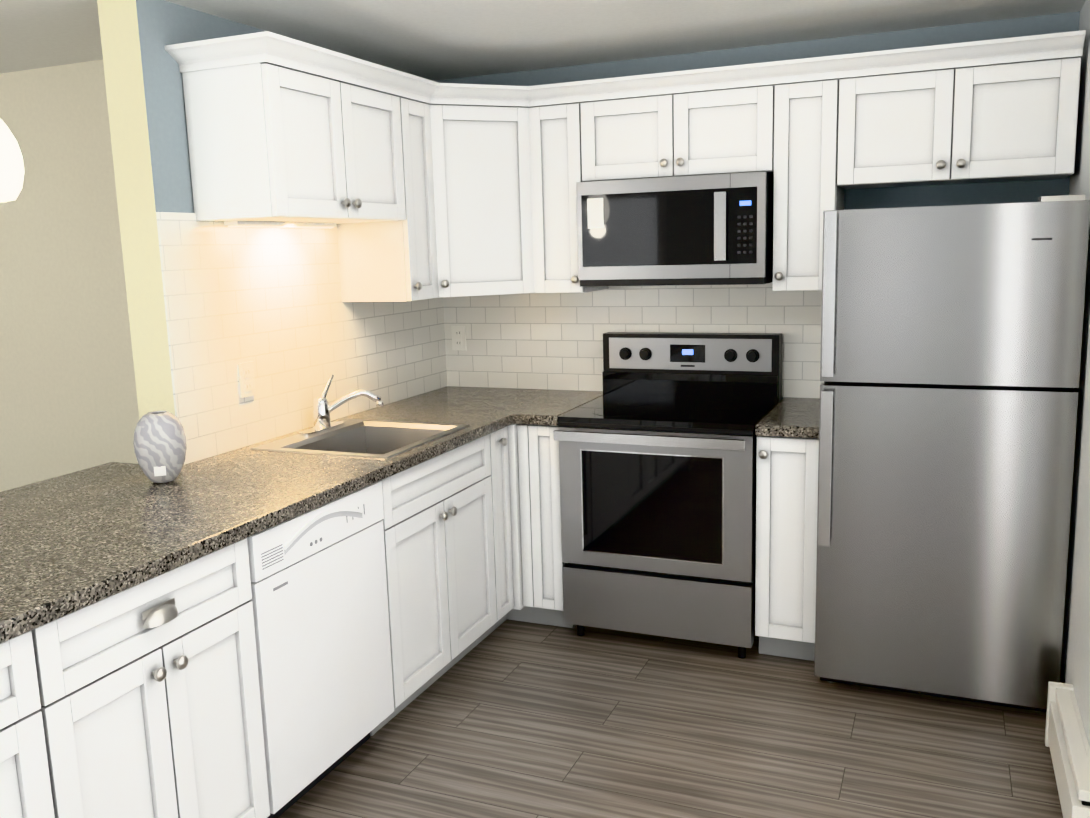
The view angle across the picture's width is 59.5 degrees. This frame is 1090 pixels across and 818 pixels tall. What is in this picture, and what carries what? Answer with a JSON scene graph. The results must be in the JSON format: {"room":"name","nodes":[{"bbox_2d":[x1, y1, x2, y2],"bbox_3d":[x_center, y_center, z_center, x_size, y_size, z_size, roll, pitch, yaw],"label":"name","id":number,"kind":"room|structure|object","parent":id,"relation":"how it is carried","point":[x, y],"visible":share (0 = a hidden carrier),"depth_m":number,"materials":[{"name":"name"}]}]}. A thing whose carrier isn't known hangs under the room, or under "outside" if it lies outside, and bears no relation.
{"room":"kitchen","nodes":[
{"label":"kitchen","id":0,"kind":"room"},
{"bbox_2d":[0,59,138,491],"bbox_3d":[-3.078,-0.275,4.532,4.450,2.330,0.100,2,10,23],"label":"wall","id":1,"kind":"structure","parent":0,"point":[68,399],"depth_m":3.97,"materials":[{"name":"beige paint"}]},
{"bbox_2d":[97,0,263,419],"bbox_3d":[-0.892,-0.216,3.801,0.150,2.330,1.760,2,10,23],"label":"wall","id":2,"kind":"structure","parent":0,"point":[147,114],"depth_m":2.91,"materials":[{"name":"yellow paint"}]},
{"bbox_2d":[238,361,255,397],"bbox_3d":[-1.022,-0.101,3.272,0.008,0.116,0.072,2,10,23],"label":"electrical outlet","id":3,"kind":"object","parent":2,"relation":"attached to","point":[246,379],"visible":1,"depth_m":3.27,"materials":[{"name":"white plastic"}]},
{"bbox_2d":[182,63,405,223],"bbox_3d":[-0.809,-0.879,3.269,0.350,0.458,0.763,2,10,23],"label":"upper cabinet","id":4,"kind":"object","parent":2,"relation":"attached to","point":[269,142],"visible":1,"depth_m":2.99,"materials":[{"name":"white paint"}]},
{"bbox_2d":[224,221,336,227],"bbox_3d":[-0.917,-0.648,3.354,0.055,0.018,0.550,2,10,23],"label":"under-cabinet light","id":5,"kind":"object","parent":4,"relation":"attached to","point":[272,224],"visible":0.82,"depth_m":3.29,"materials":[{"name":"white plastic"}]},
{"bbox_2d":[156,212,446,464],"bbox_3d":[-0.824,-0.352,3.743,0.009,0.785,1.751,2,10,23],"label":"backsplash","id":6,"kind":"structure","parent":2,"relation":"attached to","point":[282,316],"depth_m":3.39,"materials":[{"name":"tile"}]},
{"bbox_2d":[337,96,438,301],"bbox_3d":[-0.613,-0.811,3.746,0.350,0.762,0.228,2,10,23],"label":"upper cabinet","id":7,"kind":"object","parent":2,"relation":"attached to","point":[391,261],"visible":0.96,"depth_m":3.69,"materials":[{"name":"white paint"}]},
{"bbox_2d":[165,30,1085,106],"bbox_3d":[0.303,-1.128,3.009,2.594,0.070,1.347,2,10,23],"label":"crown molding","id":8,"kind":"structure","parent":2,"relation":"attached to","point":[268,47],"depth_m":3.33,"materials":[{"name":"white paint"}]},
{"bbox_2d":[0,0,1085,80],"bbox_3d":[-2.707,-1.050,1.755,7.412,0.100,6.800,2,10,23],"label":"ceiling","id":9,"kind":"structure","parent":0,"point":[433,40],"depth_m":3.36,"materials":[{"name":"white paint"}]},
{"bbox_2d":[0,119,23,201],"bbox_3d":[-1.271,-0.783,2.120,0.148,0.630,0.148,2,10,23],"label":"pendant lamp","id":10,"kind":"object","parent":9,"relation":"hanging from","point":[11,171],"visible":1,"depth_m":2.14,"materials":[{"name":"white glass"}]},
{"bbox_2d":[278,619,1062,817],"bbox_3d":[-2.637,1.345,2.160,7.412,0.100,6.800,2,10,23],"label":"floor","id":11,"kind":"structure","parent":0,"point":[507,718],"depth_m":3.01,"materials":[{"name":"wood"}]},
{"bbox_2d":[0,631,54,817],"bbox_3d":[-1.391,0.902,1.641,0.646,0.874,0.805,2,10,23],"label":"base cabinet","id":12,"kind":"object","parent":11,"relation":"on","point":[25,788],"visible":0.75,"depth_m":1.81,"materials":[{"name":"white paint"}]},
{"bbox_2d":[31,538,269,817],"bbox_3d":[-1.117,0.785,2.287,0.646,0.874,0.612,2,10,23],"label":"base cabinet","id":13,"kind":"object","parent":11,"relation":"on","point":[149,694],"visible":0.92,"depth_m":2.13,"materials":[{"name":"white paint"}]},
{"bbox_2d":[247,481,393,817],"bbox_3d":[-0.877,0.687,2.845,0.602,0.868,0.600,2,10,23],"label":"dishwasher","id":14,"kind":"object","parent":11,"relation":"on","point":[319,599],"visible":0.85,"depth_m":2.68,"materials":[{"name":"white plastic"}]},
{"bbox_2d":[370,434,496,735],"bbox_3d":[-0.614,0.570,3.472,0.646,0.874,0.762,2,10,23],"label":"base cabinet","id":15,"kind":"object","parent":11,"relation":"on","point":[439,545],"visible":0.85,"depth_m":3.31,"materials":[{"name":"white paint"}]},
{"bbox_2d":[476,424,532,644],"bbox_3d":[-0.409,0.483,3.955,0.646,0.874,0.298,2,10,23],"label":"base cabinet","id":16,"kind":"object","parent":11,"relation":"on","point":[504,475],"visible":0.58,"depth_m":3.81,"materials":[{"name":"white paint"}]},
{"bbox_2d":[517,424,575,627],"bbox_3d":[-0.191,0.429,4.235,0.818,0.874,0.615,2,10,23],"label":"base cabinet","id":17,"kind":"object","parent":11,"relation":"on","point":[543,564],"visible":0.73,"depth_m":3.83,"materials":[{"name":"white paint"}]},
{"bbox_2d":[553,332,781,658],"bbox_3d":[0.514,0.314,3.861,0.756,1.185,0.682,2,10,23],"label":"range","id":18,"kind":"object","parent":11,"relation":"on","point":[657,440],"visible":0.96,"depth_m":3.66,"materials":[{"name":"grey metal"}]},
{"bbox_2d":[755,436,818,660],"bbox_3d":[0.989,0.481,3.726,0.228,0.874,0.646,2,10,23],"label":"base cabinet","id":19,"kind":"object","parent":11,"relation":"on","point":[786,526],"visible":0.67,"depth_m":3.46,"materials":[{"name":"white paint"}]},
{"bbox_2d":[814,195,1089,711],"bbox_3d":[1.404,0.124,3.383,0.756,1.668,0.791,2,10,23],"label":"fridge","id":20,"kind":"object","parent":11,"relation":"on","point":[951,346],"visible":0.9,"depth_m":3.05,"materials":[{"name":"grey metal"}]},
{"bbox_2d":[435,11,1079,398],"bbox_3d":[0.718,-0.317,4.124,2.862,2.330,0.100,2,10,23],"label":"wall","id":21,"kind":"structure","parent":0,"point":[969,193],"depth_m":3.68,"materials":[{"name":"blue paint"}]},
{"bbox_2d":[451,326,465,349],"bbox_3d":[-0.409,-0.337,4.529,0.072,0.116,0.008,2,10,23],"label":"electrical outlet","id":22,"kind":"object","parent":21,"relation":"attached to","point":[458,337],"visible":1,"depth_m":4.53,"materials":[{"name":"white plastic"}]},
{"bbox_2d":[429,104,533,297],"bbox_3d":[-0.334,-0.873,4.065,0.616,0.762,0.625,2,10,23],"label":"upper cabinet","id":23,"kind":"object","parent":21,"relation":"attached to","point":[482,191],"visible":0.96,"depth_m":3.87,"materials":[{"name":"white paint"}]},
{"bbox_2d":[529,102,608,292],"bbox_3d":[0.099,-0.880,4.031,0.227,0.762,0.350,2,10,23],"label":"upper cabinet","id":24,"kind":"object","parent":21,"relation":"attached to","point":[555,154],"visible":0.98,"depth_m":3.91,"materials":[{"name":"white paint"}]},
{"bbox_2d":[443,282,823,398],"bbox_3d":[0.360,-0.315,4.216,1.832,0.485,0.009,2,10,23],"label":"backsplash","id":25,"kind":"structure","parent":21,"relation":"attached to","point":[549,341],"depth_m":4.27,"materials":[{"name":"tile"}]},
{"bbox_2d":[580,85,774,181],"bbox_3d":[0.549,-1.081,3.804,0.761,0.316,0.350,2,10,23],"label":"upper cabinet","id":26,"kind":"object","parent":21,"relation":"attached to","point":[724,131],"visible":0.96,"depth_m":3.67,"materials":[{"name":"white paint"}]},
{"bbox_2d":[576,172,773,285],"bbox_3d":[0.542,-0.712,3.835,0.742,0.410,0.422,2,10,23],"label":"microwave","id":27,"kind":"object","parent":26,"relation":"attached to","point":[715,229],"visible":0.98,"depth_m":3.66,"materials":[{"name":"silver metal"}]},
{"bbox_2d":[773,79,844,290],"bbox_3d":[1.012,-0.842,3.651,0.227,0.762,0.350,2,10,23],"label":"upper cabinet","id":28,"kind":"object","parent":21,"relation":"attached to","point":[808,191],"visible":0.96,"depth_m":3.52,"materials":[{"name":"white paint"}]},
{"bbox_2d":[837,57,1080,188],"bbox_3d":[1.465,-1.011,3.428,0.765,0.381,0.350,2,10,23],"label":"upper cabinet","id":29,"kind":"object","parent":21,"relation":"attached to","point":[1007,122],"visible":1,"depth_m":3.29,"materials":[{"name":"white paint"}]},
{"bbox_2d":[1060,0,1089,746],"bbox_3d":[0.700,0.286,0.551,0.100,2.330,6.600,2,10,23],"label":"wall","id":30,"kind":"structure","parent":0,"point":[1075,664],"depth_m":2.92,"materials":[{"name":"beige paint"}]},
{"bbox_2d":[1045,681,1089,817],"bbox_3d":[1.448,0.979,2.631,0.066,0.200,0.615,2,10,23],"label":"baseboard heater","id":31,"kind":"object","parent":30,"relation":"attached to","point":[1066,741],"visible":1,"depth_m":2.59,"materials":[{"name":"white metal"}]},
{"bbox_3d":[-1.236,0.818,2.114,0.628,0.874,1.850,2,10,23],"label":"base cabinet","id":32,"kind":"object","parent":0,"visible":0},
{"bbox_2d":[0,374,563,643],"bbox_3d":[-1.004,0.179,2.873,0.926,0.366,3.658,2,10,23],"label":"countertop","id":33,"kind":"structure","parent":32,"relation":"on","point":[70,543],"depth_m":2.63,"materials":[{"name":"stone"}]},
{"bbox_2d":[133,411,186,482],"bbox_3d":[-1.123,0.111,2.786,0.144,0.206,0.144,2,10,23],"label":"vase","id":34,"kind":"object","parent":33,"relation":"on","point":[159,443],"visible":1,"depth_m":2.73,"materials":[{"name":"white ceramic"}]},
{"bbox_2d":[299,374,382,435],"bbox_3d":[-0.752,-0.019,3.492,0.212,0.196,0.272,2,10,23],"label":"faucet","id":35,"kind":"object","parent":33,"relation":"on","point":[323,426],"depth_m":3.52,"materials":[{"name":"silver metal"}]},
{"bbox_2d":[250,419,469,458],"bbox_3d":[-0.636,0.179,3.401,0.540,0.170,0.580,2,10,23],"label":"sink","id":36,"kind":"object","parent":33,"relation":"in","point":[346,438],"depth_m":3.54,"materials":[{"name":"silver metal"}]},
{"bbox_2d":[516,390,602,425],"bbox_3d":[0.089,-0.009,4.030,0.178,0.040,0.654,2,10,23],"label":"countertop","id":37,"kind":"structure","parent":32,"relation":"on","point":[546,412],"depth_m":3.91,"materials":[{"name":"stone"}]},
{"bbox_2d":[755,397,819,438],"bbox_3d":[0.982,0.027,3.660,0.229,0.040,0.648,2,10,23],"label":"countertop","id":38,"kind":"structure","parent":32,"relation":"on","point":[791,417],"depth_m":3.48,"materials":[{"name":"stone"}]}
]}

